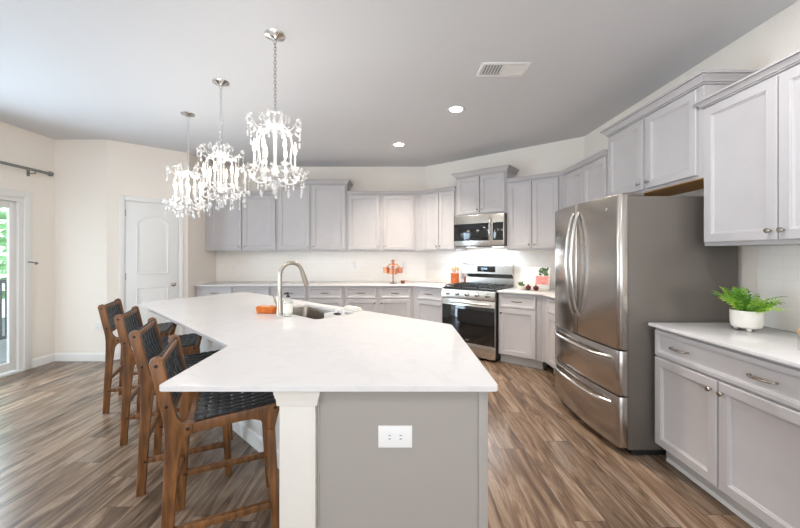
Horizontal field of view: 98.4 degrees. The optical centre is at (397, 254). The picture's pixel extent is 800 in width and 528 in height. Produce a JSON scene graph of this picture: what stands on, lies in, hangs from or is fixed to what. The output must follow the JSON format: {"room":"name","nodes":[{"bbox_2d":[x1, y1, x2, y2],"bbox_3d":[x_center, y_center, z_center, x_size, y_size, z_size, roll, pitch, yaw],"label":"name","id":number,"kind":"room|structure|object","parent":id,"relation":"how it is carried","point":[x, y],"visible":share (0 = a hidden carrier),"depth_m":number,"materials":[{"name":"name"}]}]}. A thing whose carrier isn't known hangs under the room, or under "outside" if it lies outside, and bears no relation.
{"room":"kitchen","nodes":[
{"label":"kitchen","id":0,"kind":"room"},
{"bbox_2d":[0,121,54,368],"bbox_3d":[-4.480,-0.055,0.620,0.120,2.850,7.640,0,0,0],"label":"wall","id":1,"kind":"structure","parent":0,"point":[19,146],"depth_m":4.24,"materials":[{"name":"beige paint"}]},
{"bbox_2d":[0,195,24,377],"bbox_3d":[-4.465,0.355,3.155,0.130,2.030,1.830,0,0,0],"label":"door","id":2,"kind":"structure","parent":1,"relation":"in","point":[14,205],"depth_m":4.01,"materials":[{"name":"white paint"}]},
{"bbox_2d":[0,187,31,369],"bbox_3d":[-4.411,0.312,3.155,0.018,2.115,2.000,0,0,0],"label":"trim","id":3,"kind":"structure","parent":1,"relation":"attached to","point":[27,196],"depth_m":4.10,"materials":[{"name":"white paint"}]},
{"bbox_2d":[0,161,53,175],"bbox_3d":[-4.359,-0.986,3.153,0.122,0.102,2.346,0,0,0],"label":"curtain rod","id":4,"kind":"object","parent":1,"relation":"attached to","point":[49,173],"visible":1,"depth_m":4.07,"materials":[{"name":"grey metal"}]},
{"bbox_2d":[55,140,106,352],"bbox_3d":[-4.082,-0.055,4.500,0.675,2.850,0.120,0,0,0],"label":"wall","id":5,"kind":"structure","parent":0,"point":[80,165],"depth_m":4.44,"materials":[{"name":"beige paint"}]},
{"bbox_2d":[32,351,118,367],"bbox_3d":[-4.075,1.318,4.435,0.849,0.104,0.269,0,0,-22],"label":"baseboard","id":6,"kind":"structure","parent":5,"relation":"attached to","point":[39,361],"depth_m":4.43,"materials":[{"name":"white paint"}]},
{"bbox_2d":[95,322,100,330],"bbox_3d":[-3.860,0.920,4.435,0.070,0.115,0.008,0,0,0],"label":"power outlet","id":7,"kind":"object","parent":5,"relation":"attached to","point":[97,324],"visible":1,"depth_m":4.43,"materials":[{"name":"white plastic"}]},
{"bbox_2d":[107,140,187,351],"bbox_3d":[-3.442,-0.055,4.778,0.901,2.850,0.120,0,0,-40],"label":"wall","id":8,"kind":"structure","parent":0,"point":[135,170],"depth_m":4.64,"materials":[{"name":"beige paint"}]},
{"bbox_2d":[125,201,177,347],"bbox_3d":[-3.355,0.327,4.721,0.602,2.063,0.078,0,0,-41],"label":"door","id":9,"kind":"structure","parent":8,"relation":"in","point":[151,229],"depth_m":4.72,"materials":[{"name":"white paint"}]},
{"bbox_2d":[119,195,183,358],"bbox_3d":[-3.371,0.297,4.746,0.726,2.145,0.019,0,0,-40],"label":"trim","id":10,"kind":"structure","parent":8,"relation":"attached to","point":[122,199],"depth_m":4.61,"materials":[{"name":"white paint"}]},
{"bbox_2d":[188,153,215,297],"bbox_3d":[-3.120,-0.055,5.420,0.120,2.850,0.790,0,0,0],"label":"wall","id":11,"kind":"structure","parent":0,"point":[201,262],"depth_m":5.29,"materials":[{"name":"beige paint"}]},
{"bbox_2d":[216,167,424,190],"bbox_3d":[-1.298,-0.055,5.875,3.524,2.850,0.120,0,0,0],"label":"wall","id":12,"kind":"structure","parent":0,"point":[249,178],"depth_m":5.82,"materials":[{"name":"beige paint"}]},
{"bbox_2d":[206,194,276,250],"bbox_3d":[-2.490,-0.505,5.624,1.135,0.900,0.380,0,0,0],"label":"upper cabinet","id":13,"kind":"object","parent":12,"relation":"attached to","point":[234,222],"visible":0.98,"depth_m":5.48,"materials":[{"name":"grey paint"}]},
{"bbox_2d":[204,191,276,193],"bbox_3d":[-2.490,-0.979,5.478,1.133,0.046,0.074,0,0,0],"label":"crown molding","id":14,"kind":"structure","parent":13,"relation":"attached to","point":[206,192],"depth_m":5.46,"materials":[{"name":"grey paint"}]},
{"bbox_2d":[277,184,349,250],"bbox_3d":[-1.365,-0.585,5.624,1.106,1.060,0.380,0,0,0],"label":"upper cabinet","id":15,"kind":"object","parent":12,"relation":"attached to","point":[310,217],"visible":1,"depth_m":5.48,"materials":[{"name":"grey paint"}]},
{"bbox_2d":[273,179,352,187],"bbox_3d":[-1.365,-1.149,5.622,1.212,0.068,0.382,0,0,0],"label":"crown molding","id":16,"kind":"structure","parent":15,"relation":"attached to","point":[348,182],"depth_m":5.45,"materials":[{"name":"grey paint"}]},
{"bbox_2d":[216,251,424,281],"bbox_3d":[-1.299,0.201,5.811,3.520,0.509,0.008,0,0,0],"label":"backsplash","id":17,"kind":"structure","parent":12,"relation":"attached to","point":[252,266],"depth_m":5.81,"materials":[{"name":"white tile"}]},
{"bbox_2d":[347,194,416,250],"bbox_3d":[-0.255,-0.505,5.624,1.107,0.900,0.380,0,0,0],"label":"upper cabinet","id":18,"kind":"object","parent":12,"relation":"attached to","point":[375,222],"visible":1,"depth_m":5.48,"materials":[{"name":"grey paint"}]},
{"bbox_2d":[0,357,752,527],"bbox_3d":[-1.043,1.420,1.367,6.994,0.100,9.135,0,0,0],"label":"floor","id":19,"kind":"structure","parent":0,"point":[63,464],"depth_m":2.20,"materials":[{"name":"brown wood"}]},
{"bbox_2d":[98,298,176,413],"bbox_3d":[-2.429,0.899,3.269,0.524,0.942,0.475,0,0,-25],"label":"counter stool","id":20,"kind":"object","parent":19,"relation":"on","point":[107,312],"visible":0.51,"depth_m":3.00,"materials":[{"name":"brown wood"}]},
{"bbox_2d":[114,306,201,445],"bbox_3d":[-1.883,0.899,2.775,0.524,0.942,0.475,0,0,-25],"label":"counter stool","id":21,"kind":"object","parent":19,"relation":"on","point":[190,343],"visible":0.54,"depth_m":2.50,"materials":[{"name":"brown wood"}]},
{"bbox_2d":[129,317,232,496],"bbox_3d":[-1.371,0.899,2.255,0.524,0.942,0.475,0,0,-25],"label":"counter stool","id":22,"kind":"object","parent":19,"relation":"on","point":[140,339],"visible":0.51,"depth_m":2.00,"materials":[{"name":"brown wood"}]},
{"bbox_2d":[149,334,278,527],"bbox_3d":[-0.889,0.899,1.744,0.524,0.942,0.475,0,0,-25],"label":"counter stool","id":23,"kind":"object","parent":19,"relation":"on","point":[261,406],"visible":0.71,"depth_m":1.61,"materials":[{"name":"brown wood"}]},
{"bbox_2d":[195,286,270,296],"bbox_3d":[-2.488,0.923,5.480,1.138,0.893,0.668,0,0,0],"label":"base cabinet","id":24,"kind":"object","parent":19,"relation":"on","point":[199,290],"visible":0.25,"depth_m":5.20,"materials":[{"name":"grey paint"}]},
{"bbox_2d":[194,282,450,287],"bbox_3d":[-1.010,0.466,5.328,4.096,0.020,0.970,0,0,0],"label":"countertop","id":25,"kind":"structure","parent":24,"relation":"on","point":[417,284],"depth_m":5.25,"materials":[{"name":"white stone"}]},
{"bbox_2d":[383,259,402,283],"bbox_3d":[-0.078,0.266,5.376,0.314,0.380,0.158,0,0,0],"label":"stand","id":26,"kind":"object","parent":25,"relation":"on","point":[386,269],"visible":1,"depth_m":5.36,"materials":[{"name":"brown metal"}]},
{"bbox_2d":[383,267,389,272],"bbox_3d":[-0.182,0.247,5.400,0.106,0.088,0.106,0,0,0],"label":"measuring cup","id":27,"kind":"object","parent":26,"relation":"on","point":[385,269],"depth_m":5.36,"materials":[{"name":"orange metal"}]},
{"bbox_2d":[397,267,402,272],"bbox_3d":[0.028,0.247,5.400,0.102,0.088,0.102,0,0,0],"label":"measuring cup","id":28,"kind":"object","parent":26,"relation":"on","point":[399,269],"depth_m":5.36,"materials":[{"name":"orange metal"}]},
{"bbox_2d":[450,266,458,283],"bbox_3d":[0.869,0.317,5.273,0.135,0.277,0.133,0,0,0],"label":"utensil crock","id":29,"kind":"object","parent":25,"relation":"on","point":[454,276],"visible":0.8,"depth_m":5.23,"materials":[{"name":"ceramic"}]},
{"bbox_2d":[271,286,343,306],"bbox_3d":[-1.365,0.923,5.480,1.101,0.893,0.668,0,0,0],"label":"base cabinet","id":30,"kind":"object","parent":19,"relation":"on","point":[328,295],"visible":0.37,"depth_m":5.19,"materials":[{"name":"grey paint"}]},
{"bbox_2d":[186,329,487,527],"bbox_3d":[-0.734,0.923,2.578,1.178,0.893,3.417,0,0,-37],"label":"kitchen island","id":31,"kind":"object","parent":19,"relation":"on","point":[334,473],"visible":0.51,"depth_m":1.24,"materials":[{"name":"grey paint"}]},
{"bbox_2d":[138,292,497,391],"bbox_3d":[-1.020,0.466,2.421,3.660,0.020,1.566,0,0,42],"label":"island countertop","id":32,"kind":"structure","parent":31,"relation":"on","point":[359,351],"depth_m":1.60,"materials":[{"name":"white stone"}]},
{"bbox_2d":[256,305,276,313],"bbox_3d":[-1.004,0.420,2.698,0.193,0.072,0.100,0,0,8],"label":"dish","id":33,"kind":"object","parent":32,"relation":"on","point":[263,309],"visible":0.85,"depth_m":2.66,"materials":[{"name":"orange ceramic"}]},
{"bbox_2d":[283,292,292,315],"bbox_3d":[-0.815,0.367,2.555,0.069,0.177,0.069,0,0,0],"label":"soap dispenser","id":34,"kind":"object","parent":32,"relation":"on","point":[287,307],"visible":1,"depth_m":2.53,"materials":[{"name":"white"}]},
{"bbox_2d":[272,261,308,315],"bbox_3d":[-0.832,0.252,2.698,0.101,0.407,0.276,0,0,43],"label":"faucet","id":35,"kind":"object","parent":32,"relation":"on","point":[279,302],"visible":1,"depth_m":2.60,"materials":[{"name":"silver metal"}]},
{"bbox_2d":[292,307,347,318],"bbox_3d":[-0.703,0.566,2.789,0.750,0.178,0.410,0,0,43],"label":"sink","id":36,"kind":"object","parent":32,"relation":"in","point":[309,312],"visible":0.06,"depth_m":3.09,"materials":[{"name":"silver metal"}]},
{"bbox_2d":[324,309,346,317],"bbox_3d":[-0.490,0.511,2.776,0.170,0.117,0.130,0,0,43],"label":"sink caddy","id":37,"kind":"object","parent":36,"relation":"hanging from","point":[328,314],"visible":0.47,"depth_m":2.76,"materials":[{"name":"white ceramic"}]},
{"bbox_2d":[324,312,345,317],"bbox_3d":[-0.504,0.521,2.761,0.170,0.098,0.090,0,0,43],"label":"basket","id":38,"kind":"object","parent":37,"relation":"on","point":[329,314],"depth_m":2.76,"materials":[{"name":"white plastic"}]},
{"bbox_2d":[344,305,361,311],"bbox_3d":[-0.369,0.441,2.825,0.170,0.030,0.060,0,0,43],"label":"dish towel","id":39,"kind":"object","parent":32,"relation":"on","point":[352,308],"visible":1,"depth_m":2.79,"materials":[{"name":"white fabric"}]},
{"bbox_2d":[378,425,411,447],"bbox_3d":[-0.010,0.652,1.236,0.122,0.079,0.008,0,0,0],"label":"power outlet","id":40,"kind":"object","parent":31,"relation":"attached to","point":[389,436],"visible":1,"depth_m":1.23,"materials":[{"name":"white plastic"}]},
{"bbox_2d":[385,432,393,441],"bbox_3d":[-0.029,0.652,1.233,0.033,0.033,0.002,0,0,0],"label":"socket","id":41,"kind":"object","parent":40,"relation":"attached to","point":[389,436],"depth_m":1.23,"materials":[{"name":"white plastic"}]},
{"bbox_2d":[396,432,404,441],"bbox_3d":[0.009,0.652,1.233,0.033,0.033,0.002,0,0,0],"label":"socket","id":42,"kind":"object","parent":40,"relation":"attached to","point":[400,436],"depth_m":1.23,"materials":[{"name":"white plastic"}]},
{"bbox_2d":[344,286,412,317],"bbox_3d":[-0.293,0.923,5.480,1.034,0.893,0.668,0,0,0],"label":"base cabinet","id":43,"kind":"object","parent":19,"relation":"on","point":[391,300],"visible":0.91,"depth_m":5.20,"materials":[{"name":"grey paint"}]},
{"bbox_2d":[413,286,441,322],"bbox_3d":[0.611,0.923,5.268,0.551,0.893,0.668,0,0,39],"label":"base cabinet","id":44,"kind":"object","parent":19,"relation":"on","point":[428,300],"depth_m":5.04,"materials":[{"name":"grey paint"}]},
{"bbox_2d":[442,263,513,361],"bbox_3d":[1.111,0.752,4.812,0.770,1.235,0.738,0,0,39],"label":"gas range","id":45,"kind":"object","parent":19,"relation":"on","point":[471,307],"visible":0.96,"depth_m":4.57,"materials":[{"name":"silver metal"}]},
{"bbox_2d":[443,285,512,290],"bbox_3d":[1.124,0.456,4.829,0.770,0.016,0.615,0,0,39],"label":"cooktop","id":46,"kind":"object","parent":45,"relation":"in","point":[451,287],"depth_m":4.65,"materials":[{"name":"black metal"}]},
{"bbox_2d":[499,292,547,368],"bbox_3d":[1.694,0.923,4.401,0.628,0.893,0.668,0,0,39],"label":"base cabinet","id":47,"kind":"object","parent":19,"relation":"on","point":[519,314],"depth_m":4.19,"materials":[{"name":"grey paint"}]},
{"bbox_2d":[497,287,554,298],"bbox_3d":[1.789,0.466,4.091,1.086,0.020,1.538,0,0,0],"label":"countertop","id":48,"kind":"structure","parent":47,"relation":"on","point":[550,293],"depth_m":4.25,"materials":[{"name":"white stone"}]},
{"bbox_2d":[518,281,524,289],"bbox_3d":[1.602,0.400,4.483,0.096,0.111,0.091,0,0,-37],"label":"succulent","id":49,"kind":"object","parent":48,"relation":"on","point":[521,286],"visible":1,"depth_m":4.45,"materials":[{"name":"white ceramic"}]},
{"bbox_2d":[521,267,550,290],"bbox_3d":[1.779,0.309,4.490,0.370,0.293,0.132,0,0,39],"label":"cookbook","id":50,"kind":"object","parent":48,"relation":"on","point":[540,276],"visible":0.82,"depth_m":4.47,"materials":[{"name":"white paper"}]},
{"bbox_2d":[535,276,548,284],"bbox_3d":[1.851,0.333,4.431,0.158,0.110,0.031,0,0,34],"label":"picture","id":51,"kind":"object","parent":50,"relation":"on","point":[539,280],"depth_m":4.43},
{"bbox_2d":[539,267,548,275],"bbox_3d":[1.878,0.222,4.450,0.128,0.115,0.034,0,0,33],"label":"picture","id":52,"kind":"object","parent":50,"relation":"on","point":[543,271],"depth_m":4.45},
{"bbox_2d":[547,297,555,373],"bbox_3d":[1.999,0.923,3.650,0.668,0.893,0.648,0,0,0],"label":"base cabinet","id":53,"kind":"object","parent":19,"relation":"on","point":[551,322],"visible":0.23,"depth_m":3.86,"materials":[{"name":"grey paint"}]},
{"bbox_2d":[554,193,737,454],"bbox_3d":[1.842,0.473,2.822,0.924,1.786,0.975,0,0,0],"label":"refrigerator","id":54,"kind":"object","parent":19,"relation":"on","point":[625,262],"visible":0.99,"depth_m":2.34,"materials":[{"name":"grey metal"}]},
{"bbox_2d":[655,328,799,527],"bbox_3d":[1.999,0.923,1.844,0.668,0.893,0.926,0,0,0],"label":"base cabinet","id":55,"kind":"object","parent":19,"relation":"on","point":[729,418],"visible":0.98,"depth_m":1.76,"materials":[{"name":"grey paint"}]},
{"bbox_2d":[666,458,760,527],"bbox_3d":[1.788,1.360,1.839,0.012,0.020,0.907,0,0,0],"label":"trim","id":56,"kind":"structure","parent":55,"relation":"attached to","point":[738,513],"depth_m":1.94,"materials":[{"name":"white paint"}]},
{"bbox_2d":[648,323,799,367],"bbox_3d":[2.006,0.466,1.838,0.653,0.020,0.956,0,0,0],"label":"countertop","id":57,"kind":"structure","parent":55,"relation":"on","point":[778,345],"depth_m":1.87,"materials":[{"name":"white stone"}]},
{"bbox_2d":[711,286,788,331],"bbox_3d":[2.083,0.321,2.040,0.324,0.263,0.357,0,0,0],"label":"potted fern","id":58,"kind":"object","parent":57,"relation":"on","point":[747,313],"visible":1,"depth_m":2.03,"materials":[{"name":"green plant"}]},
{"bbox_2d":[0,0,798,166],"bbox_3d":[-1.043,-1.530,1.367,6.994,0.100,9.135,0,0,0],"label":"ceiling","id":59,"kind":"structure","parent":0,"point":[356,79],"depth_m":2.72,"materials":[{"name":"paint"}]},
{"bbox_2d":[173,111,201,206],"bbox_3d":[-2.212,-0.937,3.634,0.449,1.086,0.449,0,0,-40],"label":"chandelier","id":60,"kind":"object","parent":59,"relation":"hanging from","point":[184,113],"visible":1,"depth_m":3.62,"materials":[{"name":"silver glass"}]},
{"bbox_2d":[202,78,238,195],"bbox_3d":[-1.523,-0.937,2.965,0.449,1.086,0.449,0,0,-20],"label":"chandelier","id":61,"kind":"object","parent":59,"relation":"hanging from","point":[219,82],"visible":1,"depth_m":2.96,"materials":[{"name":"silver glass"}]},
{"bbox_2d":[252,28,296,179],"bbox_3d":[-0.829,-0.937,2.326,0.449,1.086,0.449,0,0,0],"label":"chandelier","id":62,"kind":"object","parent":59,"relation":"hanging from","point":[275,35],"visible":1,"depth_m":2.32,"materials":[{"name":"silver metal"}]},
{"bbox_2d":[393,142,404,146],"bbox_3d":[0.013,-1.476,4.640,0.176,0.008,0.176,0,0,0],"label":"recessed light","id":63,"kind":"object","parent":59,"relation":"in","point":[398,144],"visible":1,"depth_m":4.63,"materials":[{"name":"white plastic"}]},
{"bbox_2d":[447,105,464,112],"bbox_3d":[0.590,-1.476,3.510,0.176,0.008,0.176,0,0,0],"label":"recessed light","id":64,"kind":"object","parent":59,"relation":"in","point":[453,109],"visible":1,"depth_m":3.51,"materials":[{"name":"white plastic"}]},
{"bbox_2d":[476,62,530,76],"bbox_3d":[0.835,-1.472,2.750,0.380,0.014,0.200,0,0,0],"label":"ceiling vent","id":65,"kind":"object","parent":59,"relation":"in","point":[487,69],"visible":1,"depth_m":2.74,"materials":[{"name":"white plastic"}]},
{"bbox_2d":[425,136,583,250],"bbox_3d":[1.436,-0.055,5.113,2.396,2.850,0.120,0,0,39],"label":"wall","id":66,"kind":"structure","parent":0,"point":[557,156],"depth_m":4.82,"materials":[{"name":"beige paint"}]},
{"bbox_2d":[417,190,465,250],"bbox_3d":[0.667,-0.505,5.408,0.701,0.900,0.380,0,0,39],"label":"upper cabinet","id":67,"kind":"object","parent":66,"relation":"attached to","point":[438,209],"depth_m":5.27,"materials":[{"name":"grey paint"}]},
{"bbox_2d":[347,186,455,193],"bbox_3d":[0.057,-0.979,5.410,1.726,0.046,0.346,0,0,14],"label":"crown molding","id":68,"kind":"structure","parent":67,"relation":"attached to","point":[451,187],"depth_m":5.44,"materials":[{"name":"grey paint"}]},
{"bbox_2d":[456,171,515,215],"bbox_3d":[1.240,-0.835,4.949,0.761,0.560,0.380,0,0,39],"label":"upper cabinet","id":69,"kind":"object","parent":66,"relation":"attached to","point":[486,193],"visible":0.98,"depth_m":4.80,"materials":[{"name":"grey paint"}]},
{"bbox_2d":[454,213,506,246],"bbox_3d":[1.213,-0.330,4.913,0.755,0.445,0.468,0,0,39],"label":"microwave","id":70,"kind":"object","parent":69,"relation":"attached to","point":[484,230],"visible":0.97,"depth_m":4.74,"materials":[{"name":"grey metal"}]},
{"bbox_2d":[451,164,518,178],"bbox_3d":[1.239,-1.149,4.947,0.867,0.068,0.382,0,0,39],"label":"crown molding","id":71,"kind":"structure","parent":69,"relation":"attached to","point":[509,168],"depth_m":4.77,"materials":[{"name":"grey paint"}]},
{"bbox_2d":[425,250,554,288],"bbox_3d":[1.396,0.201,5.064,2.389,0.509,0.008,0,0,39],"label":"backsplash","id":72,"kind":"structure","parent":66,"relation":"attached to","point":[434,272],"depth_m":5.15,"materials":[{"name":"white tile"}]},
{"bbox_2d":[507,176,561,250],"bbox_3d":[1.807,-0.505,4.496,0.682,0.900,0.380,0,0,39],"label":"upper cabinet","id":73,"kind":"object","parent":66,"relation":"attached to","point":[532,205],"visible":0.97,"depth_m":4.37,"materials":[{"name":"grey paint"}]},
{"bbox_2d":[506,149,607,182],"bbox_3d":[1.881,-0.979,4.007,0.410,0.046,1.452,0,0,-23],"label":"crown molding","id":74,"kind":"structure","parent":73,"relation":"attached to","point":[604,152],"depth_m":4.06,"materials":[{"name":"grey paint"}]},
{"bbox_2d":[584,0,799,300],"bbox_3d":[2.394,-0.055,0.559,0.120,2.850,7.518,0,0,0],"label":"wall","id":75,"kind":"structure","parent":0,"point":[778,37],"depth_m":2.30,"materials":[{"name":"beige paint"}]},
{"bbox_2d":[562,155,607,208],"bbox_3d":[2.143,-0.505,3.734,0.380,0.900,0.905,0,0,0],"label":"upper cabinet","id":76,"kind":"object","parent":75,"relation":"attached to","point":[589,182],"depth_m":3.64,"materials":[{"name":"grey paint"}]},
{"bbox_2d":[608,84,730,196],"bbox_3d":[2.143,-0.808,2.769,0.380,0.614,1.018,0,0,0],"label":"upper cabinet","id":77,"kind":"object","parent":75,"relation":"attached to","point":[661,153],"visible":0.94,"depth_m":2.62,"materials":[{"name":"grey paint"}]},
{"bbox_2d":[600,69,759,136],"bbox_3d":[2.141,-1.149,2.769,0.382,0.068,1.124,0,0,0],"label":"crown molding","id":78,"kind":"structure","parent":77,"relation":"attached to","point":[705,76],"depth_m":2.40,"materials":[{"name":"grey paint"}]},
{"bbox_2d":[704,63,799,245],"bbox_3d":[2.143,-0.505,1.808,0.380,0.900,0.895,0,0,0],"label":"upper cabinet","id":79,"kind":"object","parent":75,"relation":"attached to","point":[752,135],"visible":1,"depth_m":1.93,"materials":[{"name":"grey paint"}]},
{"bbox_2d":[692,49,799,108],"bbox_3d":[2.146,-0.979,1.808,0.372,0.046,0.981,0,0,0],"label":"crown molding","id":80,"kind":"structure","parent":79,"relation":"attached to","point":[792,59],"depth_m":1.93,"materials":[{"name":"grey paint"}]},
{"bbox_2d":[757,245,799,332],"bbox_3d":[2.330,0.201,1.798,0.008,0.509,0.876,0,0,0],"label":"backsplash","id":81,"kind":"structure","parent":75,"relation":"attached to","point":[778,267],"depth_m":2.09,"materials":[{"name":"white tile"}]},
{"bbox_2d":[729,308,763,328],"bbox_3d":[2.095,0.385,2.075,0.149,0.102,0.149,0,0,0],"label":"planter","id":82,"kind":"object","parent":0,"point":[747,318],"depth_m":2.03,"materials":[{"name":"white ceramic"}]},
{"label":"outside","id":83,"kind":"structure","parent":0,"visible":0},
{"bbox_2d":[0,208,6,298],"bbox_3d":[-10.034,-0.378,7.192,4.713,7.517,4.786,0,0,0],"label":"tree","id":84,"kind":"object","parent":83,"point":[3,240],"visible":0.1,"depth_m":7.61,"materials":[{"name":"green plant"}]},
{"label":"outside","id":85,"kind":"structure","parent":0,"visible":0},
{"bbox_2d":[0,317,6,363],"bbox_3d":[-6.772,1.525,4.000,4.455,0.190,10.000,0,0,0],"label":"deck","id":86,"kind":"object","parent":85,"point":[3,343],"depth_m":5.30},
{"bbox_2d":[0,279,6,339],"bbox_3d":[-6.300,0.890,5.100,0.100,1.080,7.100,0,0,0],"label":"deck railing","id":87,"kind":"object","parent":86,"relation":"on","point":[3,280],"visible":0.02,"depth_m":5.49,"materials":[{"name":"grey"}]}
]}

